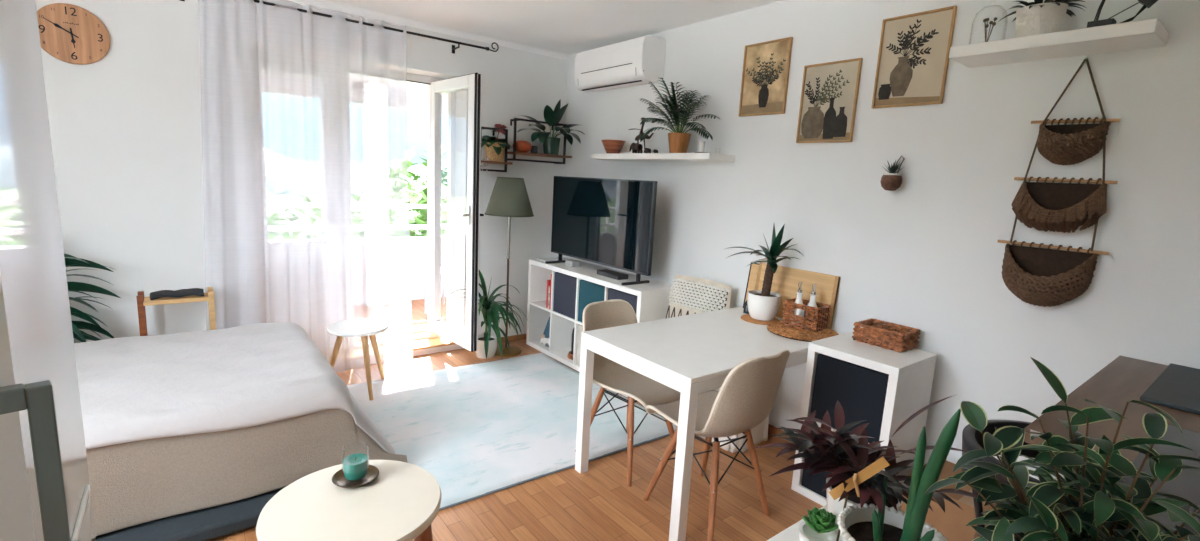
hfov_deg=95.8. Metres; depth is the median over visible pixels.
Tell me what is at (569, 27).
ceiling
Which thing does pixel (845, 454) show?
plant
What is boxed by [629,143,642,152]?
elephant figurine
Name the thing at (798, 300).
oil bottle
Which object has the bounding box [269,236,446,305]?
parapet
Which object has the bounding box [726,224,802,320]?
yucca
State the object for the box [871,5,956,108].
framed print
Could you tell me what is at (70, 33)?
wall clock
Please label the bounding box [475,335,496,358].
pot
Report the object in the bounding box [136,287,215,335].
wooden rack
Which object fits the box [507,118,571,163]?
box shelf
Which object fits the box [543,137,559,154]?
pot
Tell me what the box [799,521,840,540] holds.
pot
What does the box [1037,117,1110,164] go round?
basket
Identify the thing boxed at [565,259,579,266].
router
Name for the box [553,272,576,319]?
storage box
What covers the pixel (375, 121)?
pillar
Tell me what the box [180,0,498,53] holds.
curtain rod
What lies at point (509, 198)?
floor lamp
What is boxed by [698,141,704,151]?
pillar candle
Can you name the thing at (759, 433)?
storage bench
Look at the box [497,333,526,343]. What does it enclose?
baseboard
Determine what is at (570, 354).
cloche
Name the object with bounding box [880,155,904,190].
wall planter
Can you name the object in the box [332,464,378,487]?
saucer
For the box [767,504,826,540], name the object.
base cabinet
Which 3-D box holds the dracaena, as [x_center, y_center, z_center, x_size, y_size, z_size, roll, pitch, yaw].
[-0.914,0.354,4.407,0.617,0.726,0.612,3,10,1]
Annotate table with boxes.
[256,460,441,540]
[575,307,841,540]
[1024,355,1199,481]
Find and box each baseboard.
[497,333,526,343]
[768,424,789,441]
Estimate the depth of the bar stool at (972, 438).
1.69 m
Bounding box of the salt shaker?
[795,308,801,322]
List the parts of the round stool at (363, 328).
leg, seat, leg, leg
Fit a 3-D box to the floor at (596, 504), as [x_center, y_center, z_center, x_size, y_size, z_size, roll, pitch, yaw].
[-0.392,1.297,1.518,4.977,0.120,6.009,-4,12,-38]
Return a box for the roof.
[260,71,447,114]
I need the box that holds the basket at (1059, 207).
[1012,177,1106,232]
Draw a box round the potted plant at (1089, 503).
[925,357,1199,540]
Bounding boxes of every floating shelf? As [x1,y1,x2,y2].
[592,153,734,161]
[949,18,1168,67]
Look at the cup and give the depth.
4.61 m
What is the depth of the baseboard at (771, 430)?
3.32 m
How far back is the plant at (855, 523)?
0.86 m
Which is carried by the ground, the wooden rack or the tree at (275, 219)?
the tree at (275, 219)
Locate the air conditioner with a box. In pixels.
[574,35,665,91]
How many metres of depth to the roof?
5.34 m
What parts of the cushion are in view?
zigzag cord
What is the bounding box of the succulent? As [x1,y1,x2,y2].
[799,507,840,540]
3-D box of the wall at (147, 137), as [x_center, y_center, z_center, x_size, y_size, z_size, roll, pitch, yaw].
[-2.252,-0.475,3.750,4.577,2.677,0.300,-4,12,-38]
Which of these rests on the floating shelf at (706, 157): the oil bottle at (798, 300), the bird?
the bird
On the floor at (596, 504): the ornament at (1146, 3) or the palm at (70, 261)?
the palm at (70, 261)
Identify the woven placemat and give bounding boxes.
[767,322,838,341]
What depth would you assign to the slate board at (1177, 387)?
1.67 m
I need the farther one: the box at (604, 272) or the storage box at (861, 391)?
the box at (604, 272)
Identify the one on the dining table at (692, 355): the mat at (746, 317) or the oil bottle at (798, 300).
the mat at (746, 317)
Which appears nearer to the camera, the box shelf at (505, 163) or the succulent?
the succulent
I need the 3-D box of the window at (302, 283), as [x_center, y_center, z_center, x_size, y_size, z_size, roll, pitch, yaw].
[-2.190,-0.423,3.915,0.630,2.165,0.121,-4,12,-38]
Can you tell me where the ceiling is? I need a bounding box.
[325,0,783,54]
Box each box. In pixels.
[537,257,557,261]
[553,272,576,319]
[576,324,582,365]
[578,280,604,321]
[597,269,627,279]
[607,288,636,313]
[801,427,832,498]
[810,354,888,442]
[900,460,1002,540]
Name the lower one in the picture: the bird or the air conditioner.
the bird
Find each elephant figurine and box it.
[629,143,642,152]
[644,148,650,152]
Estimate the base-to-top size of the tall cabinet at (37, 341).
2.450 m
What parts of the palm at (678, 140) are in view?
stem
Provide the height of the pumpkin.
0.129 m
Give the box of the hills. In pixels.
[264,148,447,195]
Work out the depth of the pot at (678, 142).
3.60 m
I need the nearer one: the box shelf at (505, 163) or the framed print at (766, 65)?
the framed print at (766, 65)
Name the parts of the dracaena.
stem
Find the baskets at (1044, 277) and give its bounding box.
[997,57,1120,306]
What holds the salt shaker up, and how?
in the basket at (820, 318)
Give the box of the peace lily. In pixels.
[517,99,584,154]
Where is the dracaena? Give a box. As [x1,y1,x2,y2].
[451,270,525,358]
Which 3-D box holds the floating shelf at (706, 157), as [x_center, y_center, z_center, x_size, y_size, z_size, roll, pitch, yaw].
[0.396,-0.803,3.844,0.240,0.040,1.203,-4,12,-38]
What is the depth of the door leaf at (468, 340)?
4.17 m
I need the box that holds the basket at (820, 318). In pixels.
[781,298,830,331]
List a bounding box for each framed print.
[739,37,792,116]
[796,58,862,142]
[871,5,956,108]
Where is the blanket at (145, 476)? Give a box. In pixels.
[86,409,407,535]
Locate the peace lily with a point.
(550, 144)
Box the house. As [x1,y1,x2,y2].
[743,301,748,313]
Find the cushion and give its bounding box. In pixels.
[666,275,731,317]
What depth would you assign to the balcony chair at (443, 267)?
5.76 m
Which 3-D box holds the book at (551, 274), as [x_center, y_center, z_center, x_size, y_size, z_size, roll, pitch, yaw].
[-0.327,0.174,4.573,0.200,0.300,0.035,-4,12,-38]
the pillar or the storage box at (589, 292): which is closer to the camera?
the storage box at (589, 292)
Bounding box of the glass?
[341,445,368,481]
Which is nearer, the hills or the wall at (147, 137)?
the wall at (147, 137)
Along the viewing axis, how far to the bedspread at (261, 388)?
2.40 m
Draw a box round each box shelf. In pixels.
[480,126,512,171]
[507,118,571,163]
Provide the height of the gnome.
0.300 m
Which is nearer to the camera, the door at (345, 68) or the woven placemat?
the woven placemat
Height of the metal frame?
1.363 m
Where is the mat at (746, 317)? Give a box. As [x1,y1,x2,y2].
[740,314,779,324]
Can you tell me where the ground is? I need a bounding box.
[267,195,444,239]
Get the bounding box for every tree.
[266,179,322,239]
[298,146,447,238]
[361,144,447,236]
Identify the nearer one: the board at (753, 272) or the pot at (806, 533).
the pot at (806, 533)
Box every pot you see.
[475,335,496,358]
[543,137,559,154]
[668,133,690,152]
[747,290,780,320]
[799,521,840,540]
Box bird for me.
[629,118,653,152]
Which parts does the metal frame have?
post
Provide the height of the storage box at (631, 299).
0.327 m
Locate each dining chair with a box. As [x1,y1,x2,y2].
[575,299,680,486]
[643,350,789,540]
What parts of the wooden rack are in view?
post, post, rail, rail, post, post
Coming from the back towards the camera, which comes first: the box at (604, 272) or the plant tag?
the box at (604, 272)
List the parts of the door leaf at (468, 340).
door handle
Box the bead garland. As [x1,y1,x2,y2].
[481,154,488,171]
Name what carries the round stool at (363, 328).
on the floor at (596, 504)
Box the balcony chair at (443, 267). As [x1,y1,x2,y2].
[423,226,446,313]
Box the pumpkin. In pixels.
[512,137,531,151]
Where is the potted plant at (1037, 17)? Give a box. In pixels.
[998,0,1085,37]
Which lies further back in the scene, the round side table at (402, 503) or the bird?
the bird
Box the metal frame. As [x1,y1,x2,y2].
[0,380,70,540]
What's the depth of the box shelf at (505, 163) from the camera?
4.40 m
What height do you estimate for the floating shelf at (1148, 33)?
0.046 m
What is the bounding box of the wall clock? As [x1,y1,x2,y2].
[37,3,110,64]
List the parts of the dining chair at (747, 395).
leg, leg, leg, leg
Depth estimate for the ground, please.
133.00 m
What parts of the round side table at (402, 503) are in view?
leg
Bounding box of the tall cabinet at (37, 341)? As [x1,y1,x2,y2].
[0,0,95,540]
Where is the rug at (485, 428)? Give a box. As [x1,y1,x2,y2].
[347,353,677,510]
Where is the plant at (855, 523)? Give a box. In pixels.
[837,409,960,540]
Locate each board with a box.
[743,262,758,307]
[755,262,839,328]
[1140,363,1199,414]
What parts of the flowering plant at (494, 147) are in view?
pot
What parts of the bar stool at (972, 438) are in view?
post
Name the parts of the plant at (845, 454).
stem, pot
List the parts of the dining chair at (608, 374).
leg, leg, leg, leg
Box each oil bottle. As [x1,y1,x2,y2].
[790,282,803,322]
[803,283,817,323]
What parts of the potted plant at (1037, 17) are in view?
pot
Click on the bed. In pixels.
(189, 436)
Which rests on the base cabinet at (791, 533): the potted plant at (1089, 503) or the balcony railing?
the potted plant at (1089, 503)
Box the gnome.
[540,316,549,346]
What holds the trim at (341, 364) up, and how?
attached to the wall at (147, 137)
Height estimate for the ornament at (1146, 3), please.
0.162 m
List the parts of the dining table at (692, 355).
leg, leg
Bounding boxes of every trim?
[288,0,569,59]
[322,337,455,362]
[333,344,462,368]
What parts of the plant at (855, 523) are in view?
pot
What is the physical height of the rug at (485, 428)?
0.013 m
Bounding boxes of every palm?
[64,253,119,341]
[638,78,719,152]
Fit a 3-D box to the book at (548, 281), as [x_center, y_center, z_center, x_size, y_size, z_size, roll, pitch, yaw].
[-0.368,0.194,4.625,0.190,0.240,0.022,-4,12,-38]
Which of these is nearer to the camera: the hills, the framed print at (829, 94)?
the framed print at (829, 94)
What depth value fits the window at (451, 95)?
4.62 m
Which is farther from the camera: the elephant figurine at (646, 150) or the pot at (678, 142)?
the elephant figurine at (646, 150)
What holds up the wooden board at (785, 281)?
on the dining table at (692, 355)
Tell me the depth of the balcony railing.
5.45 m
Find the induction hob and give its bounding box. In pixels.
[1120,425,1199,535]
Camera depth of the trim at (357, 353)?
4.37 m
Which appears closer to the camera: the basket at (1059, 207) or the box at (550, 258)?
the basket at (1059, 207)
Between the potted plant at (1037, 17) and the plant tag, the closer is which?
the plant tag
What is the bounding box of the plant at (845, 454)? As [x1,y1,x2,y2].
[752,395,994,536]
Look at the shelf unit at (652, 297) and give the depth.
4.48 m
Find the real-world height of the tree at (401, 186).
11.120 m
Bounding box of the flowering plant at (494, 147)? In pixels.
[481,124,512,161]
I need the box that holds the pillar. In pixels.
[362,82,389,305]
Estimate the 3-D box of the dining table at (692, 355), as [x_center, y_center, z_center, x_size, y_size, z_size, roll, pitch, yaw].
[0.605,0.691,2.847,1.246,0.740,0.735,-4,12,-38]
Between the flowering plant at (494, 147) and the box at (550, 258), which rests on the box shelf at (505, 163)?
the flowering plant at (494, 147)
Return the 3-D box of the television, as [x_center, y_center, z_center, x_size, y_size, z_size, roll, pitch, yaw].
[-0.033,-0.343,4.181,0.250,0.728,1.236,-4,12,-38]
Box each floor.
[208,339,822,540]
[354,297,446,342]
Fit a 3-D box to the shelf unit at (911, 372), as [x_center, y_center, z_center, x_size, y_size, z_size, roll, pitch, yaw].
[1.268,0.747,2.631,0.390,0.770,0.420,-4,12,-38]
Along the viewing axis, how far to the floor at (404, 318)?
5.43 m
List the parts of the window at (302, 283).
handle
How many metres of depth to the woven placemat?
2.85 m
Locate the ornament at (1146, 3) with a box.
[1087,0,1157,27]
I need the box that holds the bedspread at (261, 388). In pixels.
[74,322,395,453]
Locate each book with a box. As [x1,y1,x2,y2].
[546,280,549,307]
[548,286,549,308]
[549,274,551,309]
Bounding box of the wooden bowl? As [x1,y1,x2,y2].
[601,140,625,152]
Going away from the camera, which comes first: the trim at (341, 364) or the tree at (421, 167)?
the trim at (341, 364)
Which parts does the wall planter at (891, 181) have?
shell pot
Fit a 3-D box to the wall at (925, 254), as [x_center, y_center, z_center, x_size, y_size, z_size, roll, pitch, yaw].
[1.470,-0.130,2.881,0.200,2.677,6.309,-4,12,-38]
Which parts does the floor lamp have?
lamp shade, shade trim, shade trim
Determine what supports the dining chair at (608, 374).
on the floor at (596, 504)
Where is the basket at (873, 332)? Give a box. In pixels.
[852,318,920,352]
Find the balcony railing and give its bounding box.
[267,202,446,230]
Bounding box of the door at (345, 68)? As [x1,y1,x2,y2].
[340,62,436,348]
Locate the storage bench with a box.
[658,387,768,452]
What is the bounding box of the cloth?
[150,288,203,299]
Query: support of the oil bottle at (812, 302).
in the basket at (820, 318)
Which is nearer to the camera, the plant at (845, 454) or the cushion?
the plant at (845, 454)
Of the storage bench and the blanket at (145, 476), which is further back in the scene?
the storage bench
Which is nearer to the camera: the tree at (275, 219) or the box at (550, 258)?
the box at (550, 258)
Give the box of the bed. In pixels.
[74,322,407,540]
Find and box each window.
[239,46,346,352]
[436,78,454,336]
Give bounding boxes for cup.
[531,146,537,152]
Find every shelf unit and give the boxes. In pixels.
[526,257,671,400]
[791,332,936,505]
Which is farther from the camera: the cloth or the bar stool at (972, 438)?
the cloth
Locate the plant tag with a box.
[829,457,889,540]
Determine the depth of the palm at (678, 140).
3.58 m
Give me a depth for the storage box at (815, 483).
2.64 m
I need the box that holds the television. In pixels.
[545,176,656,285]
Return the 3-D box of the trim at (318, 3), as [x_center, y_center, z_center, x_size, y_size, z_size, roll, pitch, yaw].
[-2.081,-1.747,3.402,4.577,0.040,0.035,-4,12,-38]
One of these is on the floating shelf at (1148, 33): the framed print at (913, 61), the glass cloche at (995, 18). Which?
the glass cloche at (995, 18)
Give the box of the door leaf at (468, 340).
[431,73,483,351]
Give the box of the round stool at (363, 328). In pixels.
[327,319,388,399]
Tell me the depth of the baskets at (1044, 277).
2.15 m
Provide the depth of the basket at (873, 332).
2.61 m
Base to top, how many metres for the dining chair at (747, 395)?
0.828 m
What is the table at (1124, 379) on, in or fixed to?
on the floor at (596, 504)
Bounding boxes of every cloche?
[567,327,574,359]
[969,5,1007,43]
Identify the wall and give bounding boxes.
[36,0,567,342]
[562,0,1199,479]
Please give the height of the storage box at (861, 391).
0.327 m
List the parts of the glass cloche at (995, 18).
dried stem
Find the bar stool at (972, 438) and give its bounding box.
[962,419,1041,538]
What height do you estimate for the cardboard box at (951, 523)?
0.272 m
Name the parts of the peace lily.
stem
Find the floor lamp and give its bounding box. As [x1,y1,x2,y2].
[485,177,533,356]
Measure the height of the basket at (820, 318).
0.134 m
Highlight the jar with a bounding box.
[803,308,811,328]
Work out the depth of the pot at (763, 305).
3.06 m

